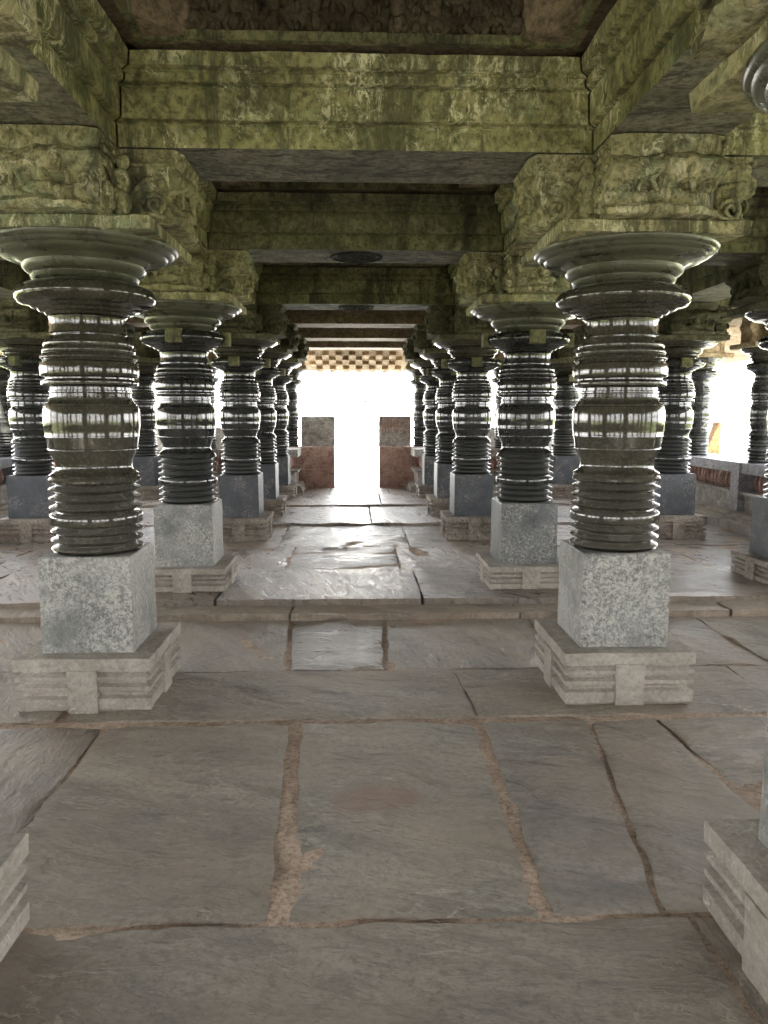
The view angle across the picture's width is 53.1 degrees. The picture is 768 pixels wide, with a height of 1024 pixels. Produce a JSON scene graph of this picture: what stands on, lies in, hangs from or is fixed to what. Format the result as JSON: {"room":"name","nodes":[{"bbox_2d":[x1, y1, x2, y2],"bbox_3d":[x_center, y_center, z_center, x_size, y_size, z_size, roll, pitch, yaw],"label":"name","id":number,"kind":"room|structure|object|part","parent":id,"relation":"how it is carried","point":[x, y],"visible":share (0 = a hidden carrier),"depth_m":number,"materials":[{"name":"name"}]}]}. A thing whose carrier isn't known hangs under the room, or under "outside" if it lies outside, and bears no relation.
{"room":"house of worship","nodes":[
{"label":"house of worship","id":0,"kind":"room"},
{"bbox_2d":[118,43,590,213],"bbox_3d":[-0.222,-3.379,6.066,11.600,0.220,18.500,0,7,-2],"label":"ceiling","id":1,"kind":"structure","parent":0,"point":[130,46],"depth_m":5.31,"materials":[{"name":"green stone"}]},
{"bbox_2d":[299,445,412,485],"bbox_3d":[-1.033,-1.741,28.289,18.000,0.480,25.400,0,7,-2],"label":"paving","id":2,"kind":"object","parent":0,"point":[355,465],"visible":0.04,"depth_m":24.26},
{"bbox_2d":[152,371,580,444],"bbox_3d":[-1.476,-5.552,39.850,28.000,4.500,0.680,0,7,-2],"label":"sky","id":3,"kind":"structure","parent":2,"relation":"on","point":[356,401],"depth_m":39.55,"materials":[{"name":"stone"}]},
{"bbox_3d":[-1.571,-4.640,39.812,1.300,2.300,0.380,0,7,-2],"label":"door frame","id":4,"kind":"part","parent":3,"relation":"part of","materials":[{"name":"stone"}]},
{"bbox_2d":[0,485,767,1023],"bbox_3d":[-0.224,0.731,6.643,11.200,0.281,18.200,0,7,-2],"label":"floor","id":5,"kind":"structure","parent":0,"point":[651,970],"depth_m":2.92,"materials":[{"name":"grey stone"}]},
{"bbox_2d":[0,457,14,517],"bbox_3d":[-5.788,-0.486,10.758,1.177,1.257,1.880,0,7,-2],"label":"stone bench","id":6,"kind":"object","parent":5,"relation":"on","point":[6,467],"visible":0.43,"depth_m":11.25,"materials":[{"name":"grey stone"}]},
{"bbox_3d":[-5.720,0.028,10.827,1.041,0.220,1.880,0,7,-2],"label":"moulding","id":7,"kind":"part","parent":6,"relation":"part of","materials":[{"name":"stone"}]},
{"bbox_3d":[-5.859,-0.649,10.735,0.755,0.140,1.880,0,7,-2],"label":"seat","id":8,"kind":"part","parent":6,"relation":"part of","materials":[{"name":"grey stone"}]},
{"bbox_2d":[0,299,55,543],"bbox_3d":[-4.201,-1.039,9.156,1.202,2.759,1.204,0,7,-2],"label":"stone pillar","id":9,"kind":"structure","parent":5,"relation":"on","point":[24,330],"depth_m":8.97,"materials":[{"name":"grey stone"}]},
{"bbox_2d":[0,260,31,298],"bbox_3d":[-4.074,-2.422,7.491,0.727,0.400,2.457,0,7,-2],"label":"beam","id":10,"kind":"structure","parent":9,"relation":"on","point":[12,274],"depth_m":7.89,"materials":[{"name":"green stone"}]},
{"bbox_2d":[0,124,206,714],"bbox_3d":[-1.539,-0.386,4.062,1.202,2.759,1.204,0,7,-2],"label":"stone pillar","id":11,"kind":"structure","parent":5,"relation":"on","point":[87,219],"depth_m":3.86,"materials":[{"name":"grey stone"}]},
{"bbox_2d":[114,120,216,247],"bbox_3d":[-1.579,-2.101,4.986,0.727,0.399,1.754,0,7,-2],"label":"beam","id":12,"kind":"structure","parent":11,"relation":"on","point":[209,193],"depth_m":5.61,"materials":[{"name":"green stone"}]},
{"bbox_2d":[115,50,593,183],"bbox_3d":[-0.136,-1.964,3.916,2.290,0.400,0.725,0,7,-2],"label":"beam","id":13,"kind":"structure","parent":11,"relation":"on","point":[233,116],"depth_m":3.64,"materials":[{"name":"green stone"}]},
{"bbox_2d":[126,324,135,350],"bbox_3d":[-4.154,-1.306,11.100,1.202,2.724,1.204,0,7,-2],"label":"stone pillar","id":14,"kind":"structure","parent":5,"relation":"on","point":[130,329],"depth_m":10.91,"materials":[{"name":"green stone"}]},
{"bbox_2d":[126,316,148,326],"bbox_3d":[-3.001,-2.865,10.948,1.890,0.400,0.726,0,7,-2],"label":"beam","id":15,"kind":"structure","parent":14,"relation":"on","point":[134,321],"depth_m":10.70,"materials":[{"name":"stone"}]},
{"bbox_2d":[52,427,223,494],"bbox_3d":[-4.273,-0.960,14.207,3.682,1.194,1.180,0,7,-2],"label":"stone bench","id":16,"kind":"object","parent":5,"relation":"on","point":[219,434],"visible":0.05,"depth_m":14.17,"materials":[{"name":"grey stone"}]},
{"bbox_3d":[-4.280,-0.928,14.395,3.680,0.260,0.530,0,7,-2],"label":"recess panel","id":17,"kind":"part","parent":16,"relation":"part of","materials":[{"name":"brown stone"}]},
{"bbox_3d":[-4.290,-1.378,14.608,3.680,0.466,0.276,0,7,-2],"label":"backrest","id":18,"kind":"part","parent":16,"relation":"part of","materials":[{"name":"stone"}]},
{"bbox_3d":[-4.276,-1.101,14.262,3.680,0.140,0.755,0,7,-2],"label":"seat","id":19,"kind":"part","parent":16,"relation":"part of","materials":[{"name":"brown stone"}]},
{"bbox_2d":[208,351,220,448],"bbox_3d":[-3.265,-2.116,14.134,0.679,1.893,0.682,0,7,-2],"label":"pillar","id":20,"kind":"structure","parent":16,"relation":"on","point":[211,354],"depth_m":14.04,"materials":[{"name":"stone"}]},
{"bbox_3d":[-4.271,-0.437,14.205,3.680,0.158,1.042,0,7,-2],"label":"moulding","id":21,"kind":"part","parent":16,"relation":"part of","materials":[{"name":"stone"}]},
{"bbox_2d":[131,346,162,499],"bbox_3d":[-4.141,-1.586,13.167,1.202,2.694,1.204,0,7,-2],"label":"stone pillar","id":22,"kind":"structure","parent":5,"relation":"on","point":[145,461],"depth_m":13.01,"materials":[{"name":"grey stone"}]},
{"bbox_2d":[134,327,142,331],"bbox_3d":[-4.240,-2.991,11.936,0.728,0.399,1.574,0,7,-2],"label":"beam","id":23,"kind":"structure","parent":22,"relation":"on","point":[138,329],"depth_m":12.53,"materials":[{"name":"green stone"}]},
{"bbox_2d":[142,327,150,331],"bbox_3d":[-3.079,-3.131,13.013,1.890,0.401,0.727,0,7,-2],"label":"beam","id":24,"kind":"structure","parent":22,"relation":"on","point":[144,328],"depth_m":12.71,"materials":[{"name":"green stone"}]},
{"bbox_2d":[208,302,288,541],"bbox_3d":[-1.733,-1.050,9.247,1.202,2.759,1.204,0,7,-2],"label":"stone pillar","id":25,"kind":"structure","parent":5,"relation":"on","point":[244,517],"depth_m":9.06,"materials":[{"name":"grey stone"}]},
{"bbox_2d":[255,324,300,516],"bbox_3d":[-1.805,-1.317,11.186,1.202,2.724,1.204,0,7,-2],"label":"stone pillar","id":26,"kind":"structure","parent":5,"relation":"on","point":[272,501],"depth_m":11.02,"materials":[{"name":"grey stone"}]},
{"bbox_2d":[285,310,426,327],"bbox_3d":[-0.403,-2.877,11.043,2.290,0.399,0.728,0,7,-2],"label":"beam","id":27,"kind":"structure","parent":26,"relation":"on","point":[301,318],"depth_m":10.80,"materials":[{"name":"stone"}]},
{"bbox_2d":[287,447,305,492],"bbox_3d":[-1.867,-0.789,14.417,0.754,0.799,0.962,0,7,-2],"label":"stone bench","id":28,"kind":"object","parent":5,"relation":"on","point":[293,451],"visible":0.3,"depth_m":14.13,"materials":[{"name":"grey stone"}]},
{"bbox_3d":[-1.908,-1.116,14.374,0.663,0.140,0.960,0,7,-2],"label":"seat","id":29,"kind":"part","parent":28,"relation":"part of","materials":[{"name":"stone"}]},
{"bbox_3d":[-1.866,-0.470,14.458,0.751,0.154,0.960,0,7,-2],"label":"moulding","id":30,"kind":"part","parent":28,"relation":"part of","materials":[{"name":"stone"}]},
{"bbox_2d":[293,416,334,487],"bbox_3d":[-1.621,-1.190,15.193,1.302,1.392,0.565,0,7,-2],"label":"wall","id":31,"kind":"structure","parent":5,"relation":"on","point":[316,459],"depth_m":15.01,"materials":[{"name":"brown stone"}]},
{"bbox_2d":[285,361,307,446],"bbox_3d":[-1.839,-2.235,15.060,0.679,1.893,0.682,0,7,-2],"label":"pillar","id":32,"kind":"structure","parent":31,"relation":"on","point":[292,428],"depth_m":14.96,"materials":[{"name":"stone"}]},
{"bbox_2d":[306,341,404,349],"bbox_3d":[-0.550,-3.381,14.982,2.290,0.398,0.727,0,7,-2],"label":"beam","id":33,"kind":"structure","parent":32,"relation":"on","point":[313,345],"depth_m":14.75,"materials":[{"name":"white stone"}]},
{"bbox_2d":[305,350,406,372],"bbox_3d":[-0.579,-3.151,15.790,4.006,0.536,0.964,0,7,-2],"label":"eave","id":34,"kind":"object","parent":33,"relation":"attached to","point":[319,361],"visible":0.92,"depth_m":15.74,"materials":[{"name":"beige stone"}]},
{"bbox_2d":[378,416,422,487],"bbox_3d":[0.533,-1.202,15.272,1.279,1.395,0.564,0,7,-2],"label":"screen","id":35,"kind":"object","parent":5,"relation":"on","point":[396,460],"visible":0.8,"depth_m":15.06,"materials":[{"name":"brown stone"}]},
{"bbox_2d":[406,447,424,492],"bbox_3d":[0.828,-0.804,14.536,0.754,0.799,0.962,0,7,-2],"label":"stone bench","id":36,"kind":"object","parent":5,"relation":"on","point":[415,451],"visible":0.29,"depth_m":14.17,"materials":[{"name":"grey stone"}]},
{"bbox_3d":[0.827,-0.485,14.577,0.751,0.154,0.960,0,7,-2],"label":"moulding","id":37,"kind":"part","parent":36,"relation":"part of","materials":[{"name":"stone"}]},
{"bbox_2d":[404,361,426,445],"bbox_3d":[0.739,-2.247,15.155,0.679,1.893,0.682,0,7,-2],"label":"pillar","id":38,"kind":"structure","parent":36,"relation":"on","point":[420,388],"depth_m":15.05,"materials":[{"name":"stone"}]},
{"bbox_3d":[0.869,-1.131,14.496,0.663,0.140,0.960,0,7,-2],"label":"seat","id":39,"kind":"part","parent":36,"relation":"part of","materials":[{"name":"stone"}]},
{"bbox_2d":[402,339,439,497],"bbox_3d":[0.915,-1.610,13.353,1.202,2.694,1.204,0,7,-2],"label":"stone pillar","id":40,"kind":"structure","parent":5,"relation":"on","point":[426,486],"depth_m":13.18,"materials":[{"name":"grey stone"}]},
{"bbox_2d":[410,325,456,515],"bbox_3d":[0.993,-1.330,11.289,1.202,2.724,1.204,0,7,-2],"label":"stone pillar","id":41,"kind":"structure","parent":5,"relation":"on","point":[440,500],"depth_m":11.11,"materials":[{"name":"grey stone"}]},
{"bbox_2d":[560,317,584,328],"bbox_3d":[2.195,-2.890,11.138,1.890,0.400,0.729,0,7,-2],"label":"beam","id":42,"kind":"structure","parent":41,"relation":"on","point":[569,324],"depth_m":10.92,"materials":[{"name":"stone"}]},
{"bbox_2d":[422,302,503,540],"bbox_3d":[1.065,-1.064,9.350,1.202,2.759,1.204,0,7,-2],"label":"stone pillar","id":43,"kind":"structure","parent":5,"relation":"on","point":[468,517],"depth_m":9.16,"materials":[{"name":"grey stone"}]},
{"bbox_2d":[256,267,454,310],"bbox_3d":[-0.330,-2.614,9.103,2.290,0.428,0.726,0,7,-2],"label":"beam","id":44,"kind":"structure","parent":43,"relation":"on","point":[295,288],"depth_m":8.82,"materials":[{"name":"green stone"}]},
{"bbox_2d":[488,427,553,493],"bbox_3d":[3.222,-0.995,14.483,3.682,1.194,1.180,0,7,-2],"label":"stone bench","id":45,"kind":"object","parent":5,"relation":"on","point":[493,463],"visible":0.09,"depth_m":14.31,"materials":[{"name":"grey stone"}]},
{"bbox_3d":[3.215,-0.963,14.671,3.680,0.260,0.530,0,7,-2],"label":"recess panel","id":46,"kind":"part","parent":45,"relation":"part of","materials":[{"name":"brown stone"}]},
{"bbox_3d":[3.224,-0.473,14.481,3.680,0.158,1.042,0,7,-2],"label":"moulding","id":47,"kind":"part","parent":45,"relation":"part of","materials":[{"name":"stone"}]},
{"bbox_2d":[490,350,503,447],"bbox_3d":[2.231,-2.142,14.337,0.679,1.893,0.682,0,7,-2],"label":"pillar","id":48,"kind":"structure","parent":45,"relation":"on","point":[499,355],"depth_m":14.25,"materials":[{"name":"stone"}]},
{"bbox_3d":[3.219,-1.137,14.538,3.680,0.140,0.755,0,7,-2],"label":"seat","id":49,"kind":"part","parent":45,"relation":"part of","materials":[{"name":"brown stone"}]},
{"bbox_3d":[3.205,-1.413,14.884,3.680,0.466,0.276,0,7,-2],"label":"backrest","id":50,"kind":"part","parent":45,"relation":"part of","materials":[{"name":"stone"}]},
{"bbox_2d":[505,133,756,704],"bbox_3d":[1.260,-0.399,4.165,1.202,2.759,1.204,0,7,-2],"label":"stone pillar","id":51,"kind":"structure","parent":5,"relation":"on","point":[622,221],"depth_m":3.95,"materials":[{"name":"grey stone"}]},
{"bbox_2d":[494,116,595,250],"bbox_3d":[1.220,-2.114,5.090,0.724,0.399,1.754,0,7,-2],"label":"beam","id":52,"kind":"structure","parent":51,"relation":"on","point":[504,192],"depth_m":5.67,"materials":[{"name":"green stone"}]},
{"bbox_2d":[722,113,767,186],"bbox_3d":[2.462,-1.976,4.012,1.890,0.399,0.727,0,7,-2],"label":"beam","id":53,"kind":"structure","parent":51,"relation":"on","point":[749,138],"depth_m":3.75,"materials":[{"name":"green stone"}]},
{"bbox_2d":[652,303,732,539],"bbox_3d":[3.534,-1.075,9.441,1.202,2.759,1.204,0,7,-2],"label":"stone pillar","id":54,"kind":"structure","parent":5,"relation":"on","point":[684,333],"depth_m":9.23,"materials":[{"name":"grey stone"}]},
{"bbox_2d":[714,298,735,308],"bbox_3d":[4.216,-2.650,9.268,0.990,0.399,0.724,0,7,-2],"label":"beam","id":55,"kind":"structure","parent":54,"relation":"on","point":[724,303],"depth_m":9.02,"materials":[{"name":"green stone"}]},
{"bbox_2d":[687,453,721,472],"bbox_3d":[4.888,-0.532,12.660,1.040,0.863,1.030,0,7,-2],"label":"stone bench","id":56,"kind":"object","parent":5,"relation":"on","point":[690,466],"visible":0.02,"depth_m":12.27,"materials":[{"name":"white stone"}]},
{"bbox_2d":[690,0,767,1005],"bbox_3d":[1.325,-0.105,1.868,1.202,2.759,1.204,0,7,-2],"label":"stone pillar","id":57,"kind":"structure","parent":5,"relation":"on","point":[735,32],"depth_m":2.05,"materials":[{"name":"grey stone"}]},
{"bbox_2d":[582,0,753,152],"bbox_3d":[1.306,-1.823,2.820,0.729,0.400,1.806,0,7,-2],"label":"beam","id":58,"kind":"structure","parent":57,"relation":"on","point":[640,69],"depth_m":3.14,"materials":[{"name":"green stone"}]},
{"bbox_2d":[718,463,767,536],"bbox_3d":[5.010,-0.109,9.364,1.043,0.863,1.780,0,7,-2],"label":"stone bench","id":59,"kind":"object","parent":5,"relation":"on","point":[737,522],"visible":0.54,"depth_m":10.00,"materials":[{"name":"grey stone"}]},
{"bbox_3d":[5.009,0.210,9.405,1.040,0.218,1.780,0,7,-2],"label":"moulding","id":60,"kind":"part","parent":59,"relation":"part of","materials":[{"name":"stone"}]},
{"bbox_3d":[5.150,-0.469,9.323,0.755,0.140,1.780,0,7,-2],"label":"seat","id":61,"kind":"part","parent":59,"relation":"part of","materials":[{"name":"grey stone"}]},
{"bbox_3d":[-5.843,-0.673,12.220,1.175,1.256,1.030,0,7,-2],"label":"stone bench","id":62,"kind":"object","parent":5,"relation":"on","visible":0},
{"bbox_2d":[0,352,13,456],"bbox_3d":[-5.761,-1.786,11.561,0.679,1.893,0.682,0,7,-2],"label":"pillar","id":63,"kind":"structure","parent":62,"relation":"on","point":[6,435],"depth_m":11.49,"materials":[{"name":"stone"}]},
{"bbox_2d":[0,565,767,610],"bbox_3d":[-1.118,0.651,6.502,8.995,0.145,1.209,0,7,-2],"label":"floor","id":64,"kind":"structure","parent":0,"point":[383,586],"depth_m":6.23,"materials":[{"name":"grey stone"}]},
{"bbox_2d":[134,242,258,592],"bbox_3d":[-1.623,-0.718,6.300,1.202,2.669,1.204,0,7,-2],"label":"stone pillar","id":65,"kind":"structure","parent":64,"relation":"on","point":[193,300],"depth_m":6.12,"materials":[{"name":"grey stone"}]},
{"bbox_2d":[206,232,263,302],"bbox_3d":[-1.673,-2.433,7.579,0.728,0.400,2.457,0,7,-2],"label":"beam","id":66,"kind":"structure","parent":65,"relation":"on","point":[258,268],"depth_m":8.54,"materials":[{"name":"green stone"}]},
{"bbox_2d":[452,244,575,588],"bbox_3d":[1.175,-0.731,6.403,1.202,2.669,1.204,0,7,-2],"label":"stone pillar","id":67,"kind":"structure","parent":64,"relation":"on","point":[518,301],"depth_m":6.22,"materials":[{"name":"grey stone"}]},
{"bbox_2d":[207,192,503,263],"bbox_3d":[-0.220,-2.237,6.163,2.290,0.428,0.727,0,7,-2],"label":"beam","id":68,"kind":"structure","parent":67,"relation":"on","point":[270,226],"depth_m":5.88,"materials":[{"name":"green stone"}]},
{"bbox_2d":[448,222,504,303],"bbox_3d":[1.124,-2.447,7.682,0.726,0.400,2.457,0,7,-2],"label":"beam","id":69,"kind":"structure","parent":67,"relation":"on","point":[452,268],"depth_m":8.57,"materials":[{"name":"green stone"}]},
{"bbox_2d":[698,198,767,265],"bbox_3d":[2.378,-2.263,6.256,1.890,0.399,0.727,0,7,-2],"label":"beam","id":70,"kind":"structure","parent":67,"relation":"on","point":[754,242],"depth_m":6.03,"materials":[{"name":"green stone"}]},
{"bbox_3d":[3.995,0.036,11.520,1.999,0.089,1.882,0,7,-2],"label":"floor slab","id":71,"kind":"structure","parent":0,"visible":0},
{"bbox_2d":[571,325,584,356],"bbox_3d":[3.341,-1.341,11.376,1.202,2.724,1.204,0,7,-2],"label":"stone pillar","id":72,"kind":"structure","parent":71,"relation":"on","point":[579,331],"depth_m":11.10,"materials":[{"name":"green stone"}]},
{"bbox_2d":[564,329,573,333],"bbox_3d":[3.357,-3.027,12.215,0.728,0.398,1.574,0,7,-2],"label":"beam","id":73,"kind":"structure","parent":72,"relation":"on","point":[568,331],"depth_m":12.79,"materials":[{"name":"green stone"}]},
{"bbox_2d":[688,455,754,525],"bbox_3d":[4.942,-0.344,11.198,1.041,0.863,1.880,0,7,-2],"label":"stone bench","id":74,"kind":"object","parent":71,"relation":"on","point":[720,480],"visible":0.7,"depth_m":10.92,"materials":[{"name":"grey stone"}]},
{"bbox_2d":[688,340,733,454],"bbox_3d":[4.912,-1.836,11.954,0.679,1.893,0.682,0,7,-2],"label":"pillar","id":75,"kind":"structure","parent":74,"relation":"on","point":[701,378],"depth_m":11.83,"materials":[{"name":"stone"}]},
{"bbox_3d":[5.081,-0.703,11.157,0.755,0.140,1.880,0,7,-2],"label":"seat","id":76,"kind":"part","parent":74,"relation":"part of","materials":[{"name":"grey stone"}]},
{"bbox_3d":[4.942,-0.025,11.239,1.041,0.220,1.880,0,7,-2],"label":"moulding","id":77,"kind":"part","parent":74,"relation":"part of","materials":[{"name":"stone"}]},
{"bbox_2d":[729,318,767,462],"bbox_3d":[4.982,-1.595,10.071,0.679,1.893,0.682,0,7,-2],"label":"pillar","id":78,"kind":"structure","parent":74,"relation":"on","point":[752,332],"depth_m":9.99,"materials":[{"name":"stone"}]},
{"bbox_2d":[729,317,741,324],"bbox_3d":[4.930,-2.778,10.267,0.726,0.399,1.449,0,7,-2],"label":"beam","id":79,"kind":"structure","parent":78,"relation":"on","point":[735,321],"depth_m":10.55,"materials":[{"name":"beige stone"}]},
{"bbox_3d":[4.029,-0.207,13.307,1.796,0.116,1.684,0,7,-2],"label":"floor slab","id":80,"kind":"structure","parent":0,"visible":0},
{"bbox_2d":[548,347,579,497],"bbox_3d":[3.174,-1.620,13.436,1.202,2.694,1.204,0,7,-2],"label":"stone pillar","id":81,"kind":"structure","parent":80,"relation":"on","point":[565,458],"depth_m":13.26,"materials":[{"name":"grey stone"}]},
{"bbox_3d":[-2.567,-0.175,13.062,1.800,0.115,1.680,0,7,-2],"label":"floor slab","id":82,"kind":"structure","parent":0,"visible":0},
{"bbox_2d":[272,338,308,498],"bbox_3d":[-1.883,-1.597,13.250,1.202,2.694,1.204,0,7,-2],"label":"stone pillar","id":83,"kind":"structure","parent":82,"relation":"on","point":[286,487],"depth_m":13.09,"materials":[{"name":"grey stone"}]},
{"bbox_2d":[297,328,413,340],"bbox_3d":[-0.480,-3.142,13.109,2.290,0.398,0.729,0,7,-2],"label":"beam","id":84,"kind":"structure","parent":83,"relation":"on","point":[310,334],"depth_m":12.87,"materials":[{"name":"stone"}]},
{"bbox_3d":[7.284,1.220,5.272,3.100,0.460,21.600,0,7,-2],"label":"paving","id":85,"kind":"object","parent":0,"visible":0},
{"bbox_2d":[707,422,720,453],"bbox_3d":[5.641,-0.812,13.414,0.313,1.501,0.187,0,7,-2],"label":"seat end stone","id":86,"kind":"object","parent":85,"relation":"on","point":[714,435],"visible":0.3,"depth_m":13.29,"materials":[{"name":"yellow stone"}]},
{"bbox_2d":[712,422,750,456],"bbox_3d":[6.614,-0.844,13.658,1.615,1.514,0.215,0,7,-2],"label":"parapet slab","id":87,"kind":"object","parent":85,"relation":"on","point":[734,436],"visible":0.2,"depth_m":13.48,"materials":[{"name":"stone"}]},
{"bbox_3d":[-1.804,1.366,1.273,1.438,0.057,1.927,0,7,-2],"label":"floor slab","id":88,"kind":"structure","parent":0,"visible":0},
{"bbox_2d":[0,0,40,962],"bbox_3d":[-1.383,-0.092,1.769,1.202,2.759,1.204,0,7,-2],"label":"stone pillar","id":89,"kind":"structure","parent":88,"relation":"on","point":[20,24],"depth_m":2.07,"materials":[{"name":"grey stone"}]},
{"bbox_2d":[0,0,127,146],"bbox_3d":[-1.492,-1.811,2.716,0.728,0.401,1.806,0,7,-2],"label":"beam","id":90,"kind":"structure","parent":89,"relation":"on","point":[78,63],"depth_m":3.14,"materials":[{"name":"green stone"}]},
{"bbox_3d":[4.275,0.627,6.700,1.797,0.142,1.205,0,7,-2],"label":"floor slab","id":91,"kind":"structure","parent":0,"visible":0},
{"bbox_2d":[725,254,767,584],"bbox_3d":[3.494,-0.742,6.488,1.202,2.669,1.204,0,7,-2],"label":"stone pillar","id":92,"kind":"structure","parent":91,"relation":"on","point":[748,279],"depth_m":6.49,"materials":[{"name":"grey stone"}]},
{"bbox_2d":[674,265,731,302],"bbox_3d":[3.522,-2.457,7.770,0.727,0.399,2.457,0,7,-2],"label":"beam","id":93,"kind":"structure","parent":92,"relation":"on","point":[706,283],"depth_m":7.94,"materials":[{"name":"green stone"}]},
{"bbox_3d":[-0.304,-2.899,8.344,10.800,0.150,13.500,0,7,-2],"label":"ceiling","id":94,"kind":"structure","parent":0,"visible":0},
{"bbox_2d":[219,189,490,267],"bbox_3d":[-0.275,-2.929,7.568,2.310,0.595,2.476,0,7,-2],"label":"bay","id":95,"kind":"object","parent":94,"relation":"attached to","point":[268,264],"visible":0.02,"depth_m":8.64,"materials":[{"name":"brown stone"}]},
{"bbox_2d":[211,181,500,194],"bbox_3d":[-0.178,-2.596,4.975,2.310,0.595,1.772,0,7,-2],"label":"bay","id":96,"kind":"object","parent":94,"relation":"attached to","point":[225,186],"visible":0.09,"depth_m":5.70,"materials":[{"name":"brown stone"}]},
{"bbox_2d":[97,0,617,56],"bbox_3d":[-0.093,-2.305,2.705,2.311,0.595,1.824,0,7,-2],"label":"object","id":97,"kind":"structure","parent":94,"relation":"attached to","point":[516,28],"depth_m":3.45,"materials":[{"name":"brown stone"}]},
{"bbox_2d":[589,103,767,197],"bbox_3d":[2.420,-2.609,5.071,1.913,0.595,1.779,0,7,-2],"label":"bay","id":98,"kind":"object","parent":94,"relation":"attached to","point":[760,192],"visible":0.02,"depth_m":5.80,"materials":[{"name":"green stone"}]},
{"bbox_3d":[5.353,0.086,1.180,0.350,2.950,6.520,0,7,-2],"label":"wall","id":99,"kind":"structure","parent":0,"visible":0},
{"bbox_3d":[5.240,-1.714,1.970,0.729,0.400,8.338,0,7,-2],"label":"beam","id":100,"kind":"structure","parent":99,"relation":"on","visible":0},
{"bbox_2d":[716,325,750,364],"bbox_3d":[5.939,-1.946,6.278,0.961,0.502,16.908,0,7,-2],"label":"eave","id":101,"kind":"object","parent":100,"relation":"attached to","point":[734,330],"visible":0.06,"depth_m":12.69,"materials":[{"name":"beige stone"}]}
]}

